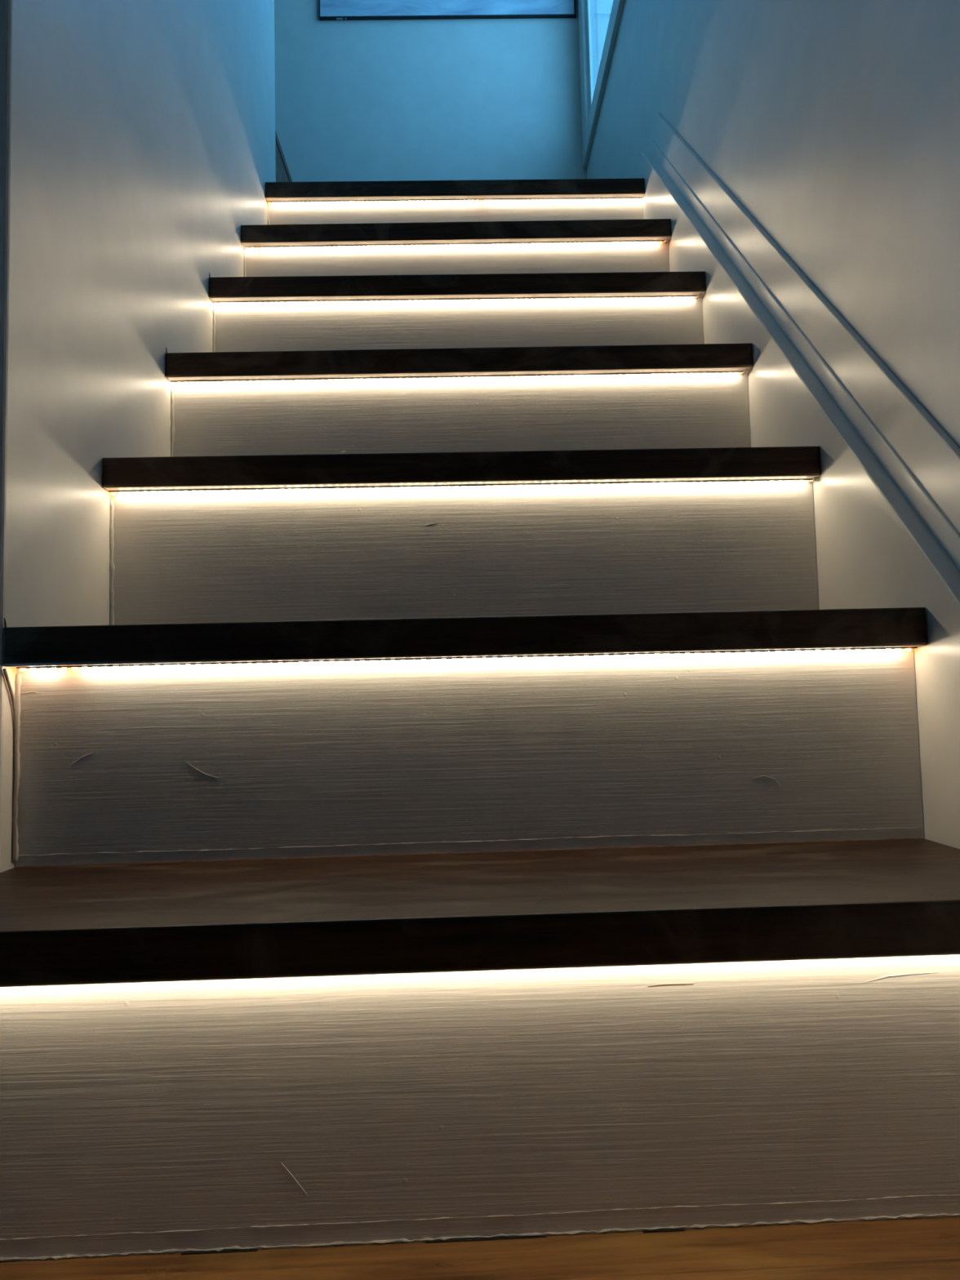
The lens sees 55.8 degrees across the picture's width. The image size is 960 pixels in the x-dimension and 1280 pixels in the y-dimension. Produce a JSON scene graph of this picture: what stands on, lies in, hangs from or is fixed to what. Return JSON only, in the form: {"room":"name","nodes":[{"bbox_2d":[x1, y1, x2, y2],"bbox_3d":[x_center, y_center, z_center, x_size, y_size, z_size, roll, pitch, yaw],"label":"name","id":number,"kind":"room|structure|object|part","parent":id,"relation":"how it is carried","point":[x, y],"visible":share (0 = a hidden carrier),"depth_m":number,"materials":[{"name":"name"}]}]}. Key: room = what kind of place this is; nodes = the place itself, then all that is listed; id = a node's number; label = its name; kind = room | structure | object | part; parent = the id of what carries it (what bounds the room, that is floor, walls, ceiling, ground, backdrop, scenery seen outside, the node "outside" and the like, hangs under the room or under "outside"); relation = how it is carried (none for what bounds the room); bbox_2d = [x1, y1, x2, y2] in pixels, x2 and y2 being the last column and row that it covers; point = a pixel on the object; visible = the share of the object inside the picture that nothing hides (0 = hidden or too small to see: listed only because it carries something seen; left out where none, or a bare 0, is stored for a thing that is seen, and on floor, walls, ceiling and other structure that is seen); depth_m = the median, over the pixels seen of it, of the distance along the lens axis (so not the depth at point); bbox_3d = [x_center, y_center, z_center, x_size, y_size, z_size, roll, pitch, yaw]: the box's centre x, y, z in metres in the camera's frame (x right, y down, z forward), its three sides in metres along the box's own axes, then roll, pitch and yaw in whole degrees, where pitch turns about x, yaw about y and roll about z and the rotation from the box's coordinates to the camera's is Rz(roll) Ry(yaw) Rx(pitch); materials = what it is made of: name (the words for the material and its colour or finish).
{"room":"indoor staircase","nodes":[
{"label":"indoor staircase","id":0,"kind":"room"},
{"bbox_2d":[0,0,275,872],"bbox_3d":[-1.232,-1.410,1.380,1.600,3.900,1.114,-1,-4,-1],"label":"wall","id":1,"kind":"structure","parent":0,"point":[137,137],"depth_m":0.95,"materials":[{"name":"paint"}]},
{"bbox_2d":[0,838,959,986],"bbox_3d":[-0.018,0.186,0.647,0.789,0.037,0.236,-1,-4,-1],"label":"stair tread","id":2,"kind":"structure","parent":1,"relation":"attached to","point":[375,914],"depth_m":0.54,"materials":[{"name":"brown wood"}]},
{"bbox_2d":[13,648,924,867],"bbox_3d":[-0.009,0.097,0.764,0.762,0.166,0.012,-1,-4,-1],"label":"stair riser","id":3,"kind":"structure","parent":2,"relation":"on","point":[193,763],"depth_m":0.76,"materials":[{"name":"paint"}]},
{"bbox_2d":[2,668,17,862],"bbox_3d":[-0.385,0.103,0.742,0.003,0.159,0.022,-1,-4,-1],"label":"power cable","id":4,"kind":"object","parent":3,"relation":"attached to","point":[10,688],"visible":1,"depth_m":0.75,"materials":[{"name":"grey plastic"}]},
{"bbox_2d":[3,607,927,671],"bbox_3d":[-0.011,0.006,0.861,0.759,0.037,0.235,-1,-4,-1],"label":"stair tread","id":5,"kind":"structure","parent":3,"relation":"on","point":[901,627],"depth_m":0.74,"materials":[{"name":"brown wood"}]},
{"bbox_2d":[109,481,818,625],"bbox_3d":[-0.017,-0.085,0.978,0.762,0.164,0.012,-1,-4,-1],"label":"stair riser","id":6,"kind":"structure","parent":5,"relation":"on","point":[181,557],"depth_m":0.98,"materials":[{"name":"paint"}]},
{"bbox_2d":[102,446,820,495],"bbox_3d":[-0.019,-0.174,1.074,0.759,0.039,0.235,-1,-4,-1],"label":"stair tread","id":7,"kind":"structure","parent":6,"relation":"on","point":[774,463],"depth_m":0.96,"materials":[{"name":"brown wood"}]},
{"bbox_2d":[170,373,751,457],"bbox_3d":[-0.024,-0.264,1.191,0.762,0.163,0.013,-1,-4,-1],"label":"stair riser","id":8,"kind":"structure","parent":7,"relation":"on","point":[662,411],"depth_m":1.19,"materials":[{"name":"paint"}]},
{"bbox_2d":[165,342,752,385],"bbox_3d":[-0.027,-0.352,1.288,0.759,0.037,0.236,-1,-4,-1],"label":"stair tread","id":9,"kind":"structure","parent":8,"relation":"on","point":[700,357],"depth_m":1.17,"materials":[{"name":"brown wood"}]},
{"bbox_2d":[212,297,703,351],"bbox_3d":[-0.032,-0.445,1.405,0.762,0.166,0.012,-1,-4,-1],"label":"stair riser","id":10,"kind":"structure","parent":9,"relation":"on","point":[545,323],"depth_m":1.41,"materials":[{"name":"paint"}]},
{"bbox_2d":[208,271,706,305],"bbox_3d":[-0.035,-0.534,1.501,0.759,0.039,0.236,-1,-4,-1],"label":"stair tread","id":11,"kind":"structure","parent":10,"relation":"on","point":[359,287],"depth_m":1.39,"materials":[{"name":"brown wood"}]},
{"bbox_2d":[243,243,669,276],"bbox_3d":[-0.040,-0.624,1.618,0.762,0.163,0.012,-1,-4,-1],"label":"stair riser","id":12,"kind":"structure","parent":11,"relation":"on","point":[615,258],"depth_m":1.62,"materials":[{"name":"paint"}]},
{"bbox_2d":[240,218,671,250],"bbox_3d":[-0.043,-0.713,1.714,0.759,0.037,0.236,-1,-4,-1],"label":"stair tread","id":13,"kind":"structure","parent":12,"relation":"on","point":[646,229],"depth_m":1.60,"materials":[{"name":"brown wood"}]},
{"bbox_2d":[266,200,643,224],"bbox_3d":[-0.048,-0.805,1.832,0.762,0.167,0.012,-1,-4,-1],"label":"stair riser","id":14,"kind":"structure","parent":13,"relation":"on","point":[365,213],"depth_m":1.83,"materials":[{"name":"paint"}]},
{"bbox_2d":[265,177,644,204],"bbox_3d":[-0.050,-0.899,1.867,0.759,0.038,0.114,-1,-4,-1],"label":"stair tread","id":15,"kind":"structure","parent":14,"relation":"on","point":[634,187],"depth_m":1.81,"materials":[{"name":"brown wood"}]},
{"bbox_3d":[-0.049,-0.885,1.829,0.756,0.005,0.009,-1,-4,-1],"label":"led strip","id":16,"kind":"part","parent":15,"relation":"part of","materials":[{"name":"white plastic"}]},
{"bbox_3d":[-0.039,-0.704,1.611,0.753,0.005,0.017,-1,-4,-1],"label":"led strip","id":17,"kind":"part","parent":13,"relation":"part of","materials":[{"name":"white plastic"}]},
{"bbox_3d":[-0.033,-0.525,1.398,0.756,0.006,0.017,-1,-4,-1],"label":"led strip","id":18,"kind":"part","parent":11,"relation":"part of","materials":[{"name":"white plastic"}]},
{"bbox_3d":[-0.025,-0.344,1.185,0.757,0.005,0.017,-1,-4,-1],"label":"led strip","id":19,"kind":"part","parent":9,"relation":"part of","materials":[{"name":"white plastic"}]},
{"bbox_3d":[-0.017,-0.164,0.971,0.757,0.005,0.017,-1,-4,-1],"label":"led strip","id":20,"kind":"part","parent":7,"relation":"part of","materials":[{"name":"white plastic"}]},
{"bbox_3d":[-0.008,0.016,0.762,0.754,0.003,0.009,-1,-4,-1],"label":"led strip","id":21,"kind":"part","parent":5,"relation":"part of","materials":[{"name":"white plastic"}]},
{"bbox_2d":[274,0,586,182],"bbox_3d":[-0.938,-1.965,2.873,2.508,2.600,0.120,-1,-4,-1],"label":"wall","id":22,"kind":"structure","parent":0,"point":[456,99],"depth_m":2.81,"materials":[{"name":"paint"}]},
{"bbox_2d":[319,0,576,20],"bbox_3d":[-0.105,-2.205,2.836,0.797,0.544,0.013,-1,-4,-1],"label":"wall picture","id":23,"kind":"object","parent":22,"relation":"attached to","point":[329,10],"visible":1,"depth_m":2.81,"materials":[{"name":"fabric"}]},
{"bbox_3d":[-0.099,-1.936,2.817,0.797,0.003,0.013,-1,-4,-1],"label":"frame rail","id":24,"kind":"part","parent":23,"relation":"part of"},
{"bbox_2d":[0,1216,959,1279],"bbox_3d":[-0.765,0.343,-0.475,2.388,0.084,2.046,-1,-4,-1],"label":"floor","id":25,"kind":"structure","parent":0,"point":[927,1248],"depth_m":0.52,"materials":[{"name":"brown wood"}]},
{"bbox_2d":[0,954,959,1261],"bbox_3d":[-0.005,0.279,0.551,0.771,0.170,0.011,-1,-4,-1],"label":"stair riser","id":26,"kind":"structure","parent":25,"relation":"on","point":[236,1115],"depth_m":0.55,"materials":[{"name":"paint"}]},
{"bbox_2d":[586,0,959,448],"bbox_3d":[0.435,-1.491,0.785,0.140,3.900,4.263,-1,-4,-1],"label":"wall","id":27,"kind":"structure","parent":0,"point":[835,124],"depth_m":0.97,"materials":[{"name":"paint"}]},
{"bbox_2d":[577,0,625,168],"bbox_3d":[0.332,-2.213,2.189,0.043,1.430,1.315,-1,-4,-1],"label":"window","id":28,"kind":"structure","parent":27,"relation":"in","point":[591,104],"depth_m":2.69,"materials":[{"name":"paint"}]},
{"bbox_3d":[0.307,-2.205,2.800,0.013,1.359,0.089,-1,-4,-1],"label":"casing","id":29,"kind":"part","parent":28,"relation":"part of","materials":[{"name":"paint"}]},
{"bbox_2d":[639,112,959,848],"bbox_3d":[0.372,-0.310,1.088,0.028,1.569,1.534,-1,-4,-1],"label":"trim","id":30,"kind":"structure","parent":27,"relation":"attached to","point":[886,491],"depth_m":0.92,"materials":[{"name":"paint"}]},
{"bbox_3d":[0.381,-0.336,1.061,0.010,1.452,1.476,-1,-4,-1],"label":"moulding","id":31,"kind":"part","parent":30,"relation":"part of","materials":[{"name":"paint"}]},
{"bbox_3d":[-0.834,-0.840,1.823,2.384,0.120,1.819,-1,-4,-1],"label":"floor","id":32,"kind":"structure","parent":0,"visible":0},
{"bbox_2d":[275,129,292,182],"bbox_3d":[-0.851,-1.105,2.538,0.612,0.509,0.425,-1,-4,-1],"label":"railing","id":33,"kind":"object","parent":32,"relation":"on","point":[282,174],"visible":0.02,"depth_m":2.50,"materials":[{"name":"grey wood"}]}
]}

